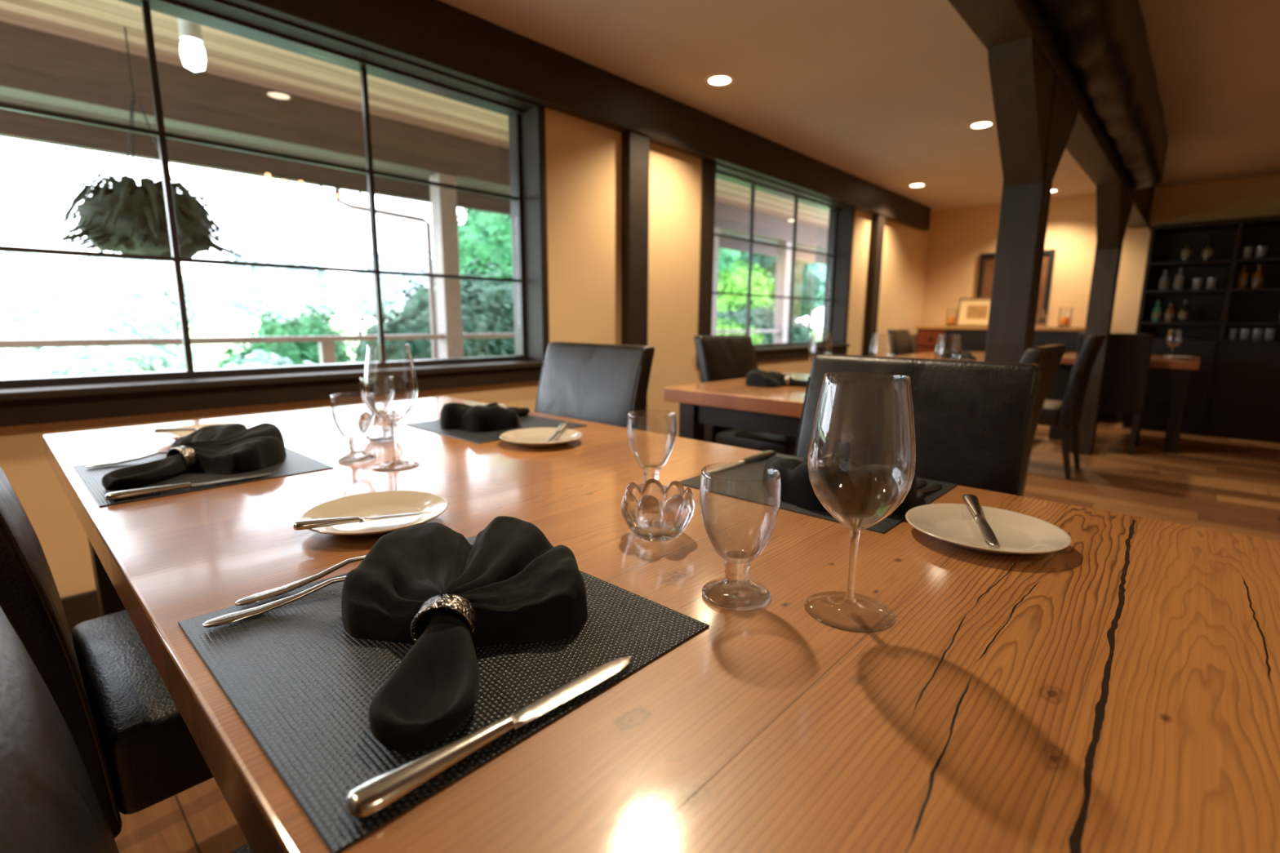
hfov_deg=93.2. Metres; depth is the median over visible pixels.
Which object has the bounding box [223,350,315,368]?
shrub
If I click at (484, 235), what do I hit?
tree
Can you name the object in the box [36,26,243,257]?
hanging basket
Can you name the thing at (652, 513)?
candle holder
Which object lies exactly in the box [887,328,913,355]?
dining chair
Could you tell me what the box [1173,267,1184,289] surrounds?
bottle
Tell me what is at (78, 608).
baseboard
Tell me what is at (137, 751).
dining chair
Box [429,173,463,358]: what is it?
porch post
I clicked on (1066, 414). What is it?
dining chair
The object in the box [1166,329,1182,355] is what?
wine glass
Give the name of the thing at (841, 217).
window
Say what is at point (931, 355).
dining table
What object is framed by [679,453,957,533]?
placemat
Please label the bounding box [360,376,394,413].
water goblet
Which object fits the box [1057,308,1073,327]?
candle
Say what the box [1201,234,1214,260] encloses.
bottle
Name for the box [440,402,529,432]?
napkin
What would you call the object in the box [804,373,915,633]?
wine glass
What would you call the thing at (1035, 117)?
timber post
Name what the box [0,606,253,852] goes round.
dining chair
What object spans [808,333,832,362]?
wine glass
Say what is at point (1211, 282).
tumbler
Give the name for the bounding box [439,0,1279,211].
ceiling
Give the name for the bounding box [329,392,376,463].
water goblet
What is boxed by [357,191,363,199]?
string light
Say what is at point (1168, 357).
bread plate
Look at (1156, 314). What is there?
bottle
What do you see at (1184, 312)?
bottle
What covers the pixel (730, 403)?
dining table
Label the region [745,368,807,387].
napkin
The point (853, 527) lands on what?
bowl
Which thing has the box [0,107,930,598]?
wall
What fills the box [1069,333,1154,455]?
dining chair
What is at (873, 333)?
wine glass
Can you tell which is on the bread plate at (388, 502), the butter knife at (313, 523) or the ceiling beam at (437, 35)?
the butter knife at (313, 523)
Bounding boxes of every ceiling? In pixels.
[0,0,829,228]
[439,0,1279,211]
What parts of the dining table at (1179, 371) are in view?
leg, leg, leg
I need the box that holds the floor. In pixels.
[71,420,1279,852]
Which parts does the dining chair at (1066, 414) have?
seat, leg, leg, backrest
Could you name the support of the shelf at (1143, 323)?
attached to the hutch
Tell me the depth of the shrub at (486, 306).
7.65 m
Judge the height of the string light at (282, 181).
0.056 m
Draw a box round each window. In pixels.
[0,0,549,426]
[696,159,855,367]
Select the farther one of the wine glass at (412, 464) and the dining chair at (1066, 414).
the dining chair at (1066, 414)
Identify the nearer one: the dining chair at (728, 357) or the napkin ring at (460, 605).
the napkin ring at (460, 605)
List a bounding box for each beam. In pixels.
[0,21,828,251]
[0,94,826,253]
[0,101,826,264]
[947,0,1154,228]
[1037,0,1168,188]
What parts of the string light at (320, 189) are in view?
bulb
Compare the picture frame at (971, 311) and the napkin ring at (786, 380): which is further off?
the picture frame at (971, 311)
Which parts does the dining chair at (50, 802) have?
backrest, seat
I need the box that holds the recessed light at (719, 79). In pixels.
[703,73,735,86]
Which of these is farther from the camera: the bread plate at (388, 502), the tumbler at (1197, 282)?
the tumbler at (1197, 282)
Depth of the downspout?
4.93 m
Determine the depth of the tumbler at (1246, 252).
5.42 m
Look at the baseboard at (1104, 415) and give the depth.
6.51 m
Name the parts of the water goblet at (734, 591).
stem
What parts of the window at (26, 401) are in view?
sill, casing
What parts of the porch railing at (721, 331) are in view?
rail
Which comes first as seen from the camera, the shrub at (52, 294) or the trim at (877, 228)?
the trim at (877, 228)
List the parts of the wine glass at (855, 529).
stem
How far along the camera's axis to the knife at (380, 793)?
0.40 m
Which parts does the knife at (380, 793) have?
handle, blade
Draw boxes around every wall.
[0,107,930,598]
[920,173,1279,333]
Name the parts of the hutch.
panel, door, cornice, panel, door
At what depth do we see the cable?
4.72 m
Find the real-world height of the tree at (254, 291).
4.994 m
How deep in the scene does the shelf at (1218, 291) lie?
5.67 m
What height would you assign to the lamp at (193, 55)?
0.285 m
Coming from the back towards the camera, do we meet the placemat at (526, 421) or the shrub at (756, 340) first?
the shrub at (756, 340)
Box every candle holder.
[357,409,403,442]
[620,478,694,542]
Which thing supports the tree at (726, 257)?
on the lawn
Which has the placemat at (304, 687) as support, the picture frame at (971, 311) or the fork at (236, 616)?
the fork at (236, 616)
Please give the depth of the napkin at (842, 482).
0.95 m
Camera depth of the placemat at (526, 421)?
1.65 m
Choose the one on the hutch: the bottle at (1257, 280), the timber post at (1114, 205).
the bottle at (1257, 280)
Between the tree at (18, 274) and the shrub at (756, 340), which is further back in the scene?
the tree at (18, 274)
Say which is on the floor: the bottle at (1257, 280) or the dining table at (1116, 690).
the dining table at (1116, 690)
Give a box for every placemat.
[72,447,333,506]
[177,535,709,852]
[403,414,587,444]
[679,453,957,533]
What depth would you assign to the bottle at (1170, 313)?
5.83 m
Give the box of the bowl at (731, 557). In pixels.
[699,466,781,564]
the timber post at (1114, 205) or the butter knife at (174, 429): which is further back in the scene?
the timber post at (1114, 205)
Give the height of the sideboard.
1.000 m
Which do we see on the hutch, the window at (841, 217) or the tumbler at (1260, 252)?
the tumbler at (1260, 252)
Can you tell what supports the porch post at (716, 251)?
on the porch deck
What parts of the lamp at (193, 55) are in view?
globe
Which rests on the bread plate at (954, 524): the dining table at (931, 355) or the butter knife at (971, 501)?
the butter knife at (971, 501)
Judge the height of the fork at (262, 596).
0.016 m
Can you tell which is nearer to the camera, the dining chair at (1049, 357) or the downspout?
the dining chair at (1049, 357)
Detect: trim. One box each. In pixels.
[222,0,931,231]
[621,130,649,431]
[862,213,885,355]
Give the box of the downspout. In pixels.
[334,188,437,359]
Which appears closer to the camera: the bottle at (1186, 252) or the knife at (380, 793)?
the knife at (380, 793)
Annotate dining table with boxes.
[42,396,1279,852]
[663,373,809,441]
[889,351,985,361]
[1048,352,1200,453]
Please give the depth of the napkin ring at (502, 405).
1.76 m
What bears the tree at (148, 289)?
on the lawn
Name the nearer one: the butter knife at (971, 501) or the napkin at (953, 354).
the butter knife at (971, 501)
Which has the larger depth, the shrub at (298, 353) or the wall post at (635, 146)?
the shrub at (298, 353)
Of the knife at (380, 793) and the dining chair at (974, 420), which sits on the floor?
the dining chair at (974, 420)
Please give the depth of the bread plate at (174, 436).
1.51 m
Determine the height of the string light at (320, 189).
0.056 m
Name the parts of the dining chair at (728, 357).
backrest, seat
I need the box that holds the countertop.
[1153,337,1279,343]
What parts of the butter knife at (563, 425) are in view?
blade, handle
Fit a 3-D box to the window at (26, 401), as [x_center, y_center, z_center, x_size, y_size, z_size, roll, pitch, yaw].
[-1.649,-0.771,2.154,0.260,1.413,3.225,10,14,42]
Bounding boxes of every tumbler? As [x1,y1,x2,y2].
[1191,278,1203,289]
[1205,277,1217,288]
[1226,328,1239,339]
[1239,328,1251,339]
[1240,247,1253,258]
[1251,328,1263,340]
[1254,246,1267,257]
[1263,328,1276,340]
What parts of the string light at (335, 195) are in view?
bulb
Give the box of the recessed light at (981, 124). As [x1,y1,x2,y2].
[967,120,995,128]
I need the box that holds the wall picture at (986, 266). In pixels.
[976,248,1055,324]
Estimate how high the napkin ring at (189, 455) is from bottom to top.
0.049 m
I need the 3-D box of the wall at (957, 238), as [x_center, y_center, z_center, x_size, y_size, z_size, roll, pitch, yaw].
[5.486,-1.181,6.062,5.470,2.385,0.150,10,14,42]
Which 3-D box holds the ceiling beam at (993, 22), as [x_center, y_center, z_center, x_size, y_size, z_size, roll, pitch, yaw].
[1.269,-1.517,2.049,0.154,0.385,11.300,10,14,42]
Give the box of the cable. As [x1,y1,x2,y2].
[259,169,417,195]
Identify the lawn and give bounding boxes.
[164,322,822,369]
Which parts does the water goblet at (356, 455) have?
stem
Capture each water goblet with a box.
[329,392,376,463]
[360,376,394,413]
[626,412,676,491]
[699,466,781,610]
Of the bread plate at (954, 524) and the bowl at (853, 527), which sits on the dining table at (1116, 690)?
the bread plate at (954, 524)
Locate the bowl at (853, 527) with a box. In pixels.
[807,373,915,531]
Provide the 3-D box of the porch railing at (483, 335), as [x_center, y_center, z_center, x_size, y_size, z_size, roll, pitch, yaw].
[-0.361,-0.603,6.430,0.100,0.795,3.468,10,14,42]
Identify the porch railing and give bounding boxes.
[0,333,444,364]
[462,333,514,338]
[716,329,781,336]
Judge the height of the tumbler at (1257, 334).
0.100 m
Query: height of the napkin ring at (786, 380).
0.049 m
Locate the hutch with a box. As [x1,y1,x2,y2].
[1121,215,1279,443]
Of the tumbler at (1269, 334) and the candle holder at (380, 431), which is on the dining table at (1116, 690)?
the candle holder at (380, 431)
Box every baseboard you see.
[60,589,100,635]
[1097,410,1124,422]
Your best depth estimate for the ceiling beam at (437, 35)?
3.09 m
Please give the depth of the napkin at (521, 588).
0.56 m
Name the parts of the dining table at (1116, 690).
leg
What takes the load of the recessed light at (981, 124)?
in the ceiling at (886, 94)
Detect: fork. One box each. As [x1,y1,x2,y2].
[85,451,167,467]
[202,576,346,627]
[235,555,366,605]
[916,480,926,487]
[916,483,942,492]
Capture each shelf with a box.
[1141,321,1279,325]
[1146,287,1279,294]
[1150,257,1279,267]
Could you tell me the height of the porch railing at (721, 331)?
0.795 m
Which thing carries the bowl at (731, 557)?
on the water goblet at (734, 591)
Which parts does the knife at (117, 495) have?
handle, blade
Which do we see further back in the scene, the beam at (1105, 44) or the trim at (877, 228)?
the trim at (877, 228)
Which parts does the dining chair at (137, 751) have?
backrest, seat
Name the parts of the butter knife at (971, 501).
handle, blade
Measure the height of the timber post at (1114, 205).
2.000 m
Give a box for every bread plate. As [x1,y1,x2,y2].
[152,422,251,440]
[298,490,448,536]
[499,427,582,448]
[905,503,1071,555]
[1163,355,1194,359]
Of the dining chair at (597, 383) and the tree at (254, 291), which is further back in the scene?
the tree at (254, 291)
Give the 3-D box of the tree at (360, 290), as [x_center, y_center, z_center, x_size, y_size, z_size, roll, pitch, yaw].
[-11.615,-6.459,29.728,5.400,4.993,5.003,-1,10,-6]
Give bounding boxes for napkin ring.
[166,445,196,469]
[410,594,478,643]
[497,403,508,408]
[783,375,791,386]
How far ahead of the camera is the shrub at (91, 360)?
7.02 m
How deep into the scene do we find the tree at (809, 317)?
45.92 m
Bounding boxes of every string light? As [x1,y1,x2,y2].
[264,169,271,178]
[280,176,286,184]
[297,177,303,186]
[318,185,324,192]
[333,191,338,198]
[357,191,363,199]
[378,196,383,204]
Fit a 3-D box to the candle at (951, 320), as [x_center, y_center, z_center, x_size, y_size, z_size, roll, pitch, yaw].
[3.678,-1.292,7.146,0.124,0.200,0.124,10,14,42]
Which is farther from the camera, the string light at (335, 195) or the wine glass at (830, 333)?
the string light at (335, 195)
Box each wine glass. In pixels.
[363,343,419,471]
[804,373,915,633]
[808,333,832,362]
[869,333,893,356]
[934,333,960,359]
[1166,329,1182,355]
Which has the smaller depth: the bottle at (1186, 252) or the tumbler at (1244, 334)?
the tumbler at (1244, 334)
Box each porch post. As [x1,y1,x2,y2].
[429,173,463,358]
[711,226,719,335]
[773,240,791,343]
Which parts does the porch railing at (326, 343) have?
rail, post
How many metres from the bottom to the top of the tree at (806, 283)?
6.971 m
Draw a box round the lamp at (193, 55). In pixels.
[177,17,205,71]
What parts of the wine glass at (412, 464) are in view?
stem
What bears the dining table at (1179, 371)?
on the floor
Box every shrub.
[0,268,140,367]
[0,299,204,378]
[213,302,355,368]
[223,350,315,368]
[343,257,515,362]
[716,298,819,343]
[716,317,766,344]
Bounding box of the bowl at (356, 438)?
[329,392,375,441]
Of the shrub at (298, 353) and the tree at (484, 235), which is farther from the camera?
the tree at (484, 235)
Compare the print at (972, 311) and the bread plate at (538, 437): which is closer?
the bread plate at (538, 437)
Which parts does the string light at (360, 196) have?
bulb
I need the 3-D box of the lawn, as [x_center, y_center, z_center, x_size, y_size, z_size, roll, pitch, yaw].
[-41.093,-12.555,77.714,157.250,0.150,180.000,10,14,42]
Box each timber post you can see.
[983,35,1077,363]
[1069,182,1133,455]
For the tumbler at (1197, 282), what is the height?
0.100 m
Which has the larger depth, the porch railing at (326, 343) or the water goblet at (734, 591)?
the porch railing at (326, 343)
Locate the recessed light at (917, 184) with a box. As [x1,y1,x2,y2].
[907,182,926,187]
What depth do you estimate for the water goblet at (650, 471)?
1.03 m
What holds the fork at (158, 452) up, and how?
on the placemat at (295, 463)
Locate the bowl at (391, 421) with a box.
[363,343,417,423]
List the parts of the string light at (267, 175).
bulb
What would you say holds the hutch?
on the floor
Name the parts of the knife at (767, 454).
blade, handle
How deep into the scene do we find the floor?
3.80 m
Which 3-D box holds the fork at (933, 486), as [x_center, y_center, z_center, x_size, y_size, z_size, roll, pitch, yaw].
[0.471,0.112,1.026,0.025,0.016,0.206,10,14,43]
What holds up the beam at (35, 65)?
attached to the ceiling at (101, 23)
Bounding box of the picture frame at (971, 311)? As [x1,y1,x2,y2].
[955,297,991,325]
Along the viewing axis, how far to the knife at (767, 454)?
1.26 m
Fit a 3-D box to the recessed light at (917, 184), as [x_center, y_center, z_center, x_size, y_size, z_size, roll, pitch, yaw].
[2.762,-2.404,6.033,0.176,0.006,0.176,10,14,42]
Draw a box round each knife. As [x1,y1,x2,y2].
[105,472,271,501]
[153,427,197,433]
[292,511,426,530]
[345,656,631,820]
[546,422,568,442]
[706,450,776,472]
[962,493,997,545]
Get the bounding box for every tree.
[0,251,80,321]
[67,249,209,334]
[211,222,344,324]
[338,243,435,321]
[433,208,512,284]
[717,260,775,311]
[718,248,756,279]
[738,251,825,321]
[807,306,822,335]
[808,263,826,313]
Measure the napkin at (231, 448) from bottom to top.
0.070 m
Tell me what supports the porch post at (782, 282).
on the porch deck
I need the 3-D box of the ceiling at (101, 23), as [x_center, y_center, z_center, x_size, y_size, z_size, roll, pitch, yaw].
[0.549,-2.599,6.398,2.570,0.050,15.500,10,14,42]
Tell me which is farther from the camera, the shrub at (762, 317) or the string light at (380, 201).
the shrub at (762, 317)
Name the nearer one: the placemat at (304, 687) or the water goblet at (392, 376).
the placemat at (304, 687)
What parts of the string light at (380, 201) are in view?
bulb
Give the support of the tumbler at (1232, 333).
on the hutch
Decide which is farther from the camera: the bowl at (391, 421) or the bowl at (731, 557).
the bowl at (391, 421)
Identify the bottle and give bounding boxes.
[1151,300,1161,321]
[1158,269,1169,289]
[1164,303,1175,321]
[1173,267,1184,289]
[1177,300,1189,321]
[1180,235,1192,261]
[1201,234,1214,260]
[1235,265,1248,288]
[1250,264,1264,288]
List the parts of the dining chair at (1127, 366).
backrest, leg, leg, seat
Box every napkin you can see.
[101,422,286,489]
[341,515,587,755]
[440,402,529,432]
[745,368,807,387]
[761,452,916,515]
[938,349,977,359]
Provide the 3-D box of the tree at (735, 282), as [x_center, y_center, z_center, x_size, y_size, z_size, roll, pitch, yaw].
[3.150,-3.494,18.709,2.612,3.208,2.276,1,10,4]
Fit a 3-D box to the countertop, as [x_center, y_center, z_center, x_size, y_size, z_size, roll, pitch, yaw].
[5.729,-0.767,5.476,1.870,0.025,0.427,10,14,42]
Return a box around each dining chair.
[0,466,213,838]
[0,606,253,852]
[534,342,654,431]
[693,334,797,456]
[794,354,1042,496]
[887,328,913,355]
[1018,343,1066,496]
[1037,334,1106,479]
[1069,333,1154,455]
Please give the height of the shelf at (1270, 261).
0.025 m
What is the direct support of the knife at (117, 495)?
on the placemat at (295, 463)
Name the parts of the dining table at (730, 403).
leg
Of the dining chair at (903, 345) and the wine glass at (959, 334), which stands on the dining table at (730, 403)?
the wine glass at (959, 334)
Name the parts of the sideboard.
drawer, drawer, door, door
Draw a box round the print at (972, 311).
[966,305,987,318]
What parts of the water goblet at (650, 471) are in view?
stem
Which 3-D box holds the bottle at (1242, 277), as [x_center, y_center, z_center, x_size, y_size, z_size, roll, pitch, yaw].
[5.467,-1.355,5.492,0.074,0.204,0.074,10,14,42]
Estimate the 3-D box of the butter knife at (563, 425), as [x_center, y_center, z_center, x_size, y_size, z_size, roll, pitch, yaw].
[-0.201,0.013,1.485,0.021,0.020,0.172,1,10,5]
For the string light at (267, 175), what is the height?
0.056 m
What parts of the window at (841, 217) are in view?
sill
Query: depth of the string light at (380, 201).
5.00 m
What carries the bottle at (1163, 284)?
on the hutch
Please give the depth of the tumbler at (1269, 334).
5.38 m
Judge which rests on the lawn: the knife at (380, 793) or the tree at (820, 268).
the tree at (820, 268)
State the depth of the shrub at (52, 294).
8.14 m
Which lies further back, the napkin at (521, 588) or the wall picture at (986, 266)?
the wall picture at (986, 266)
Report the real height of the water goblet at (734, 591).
0.140 m
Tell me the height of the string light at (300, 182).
0.056 m
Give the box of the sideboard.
[915,324,1084,399]
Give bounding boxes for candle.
[945,308,958,325]
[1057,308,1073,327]
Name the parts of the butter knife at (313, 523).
handle, blade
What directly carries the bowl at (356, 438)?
on the water goblet at (356, 455)
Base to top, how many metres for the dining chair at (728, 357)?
0.965 m
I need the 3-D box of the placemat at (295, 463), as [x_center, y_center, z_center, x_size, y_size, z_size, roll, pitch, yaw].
[-0.869,0.081,1.204,0.382,0.002,0.353,10,14,42]
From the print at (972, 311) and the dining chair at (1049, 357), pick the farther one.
the print at (972, 311)

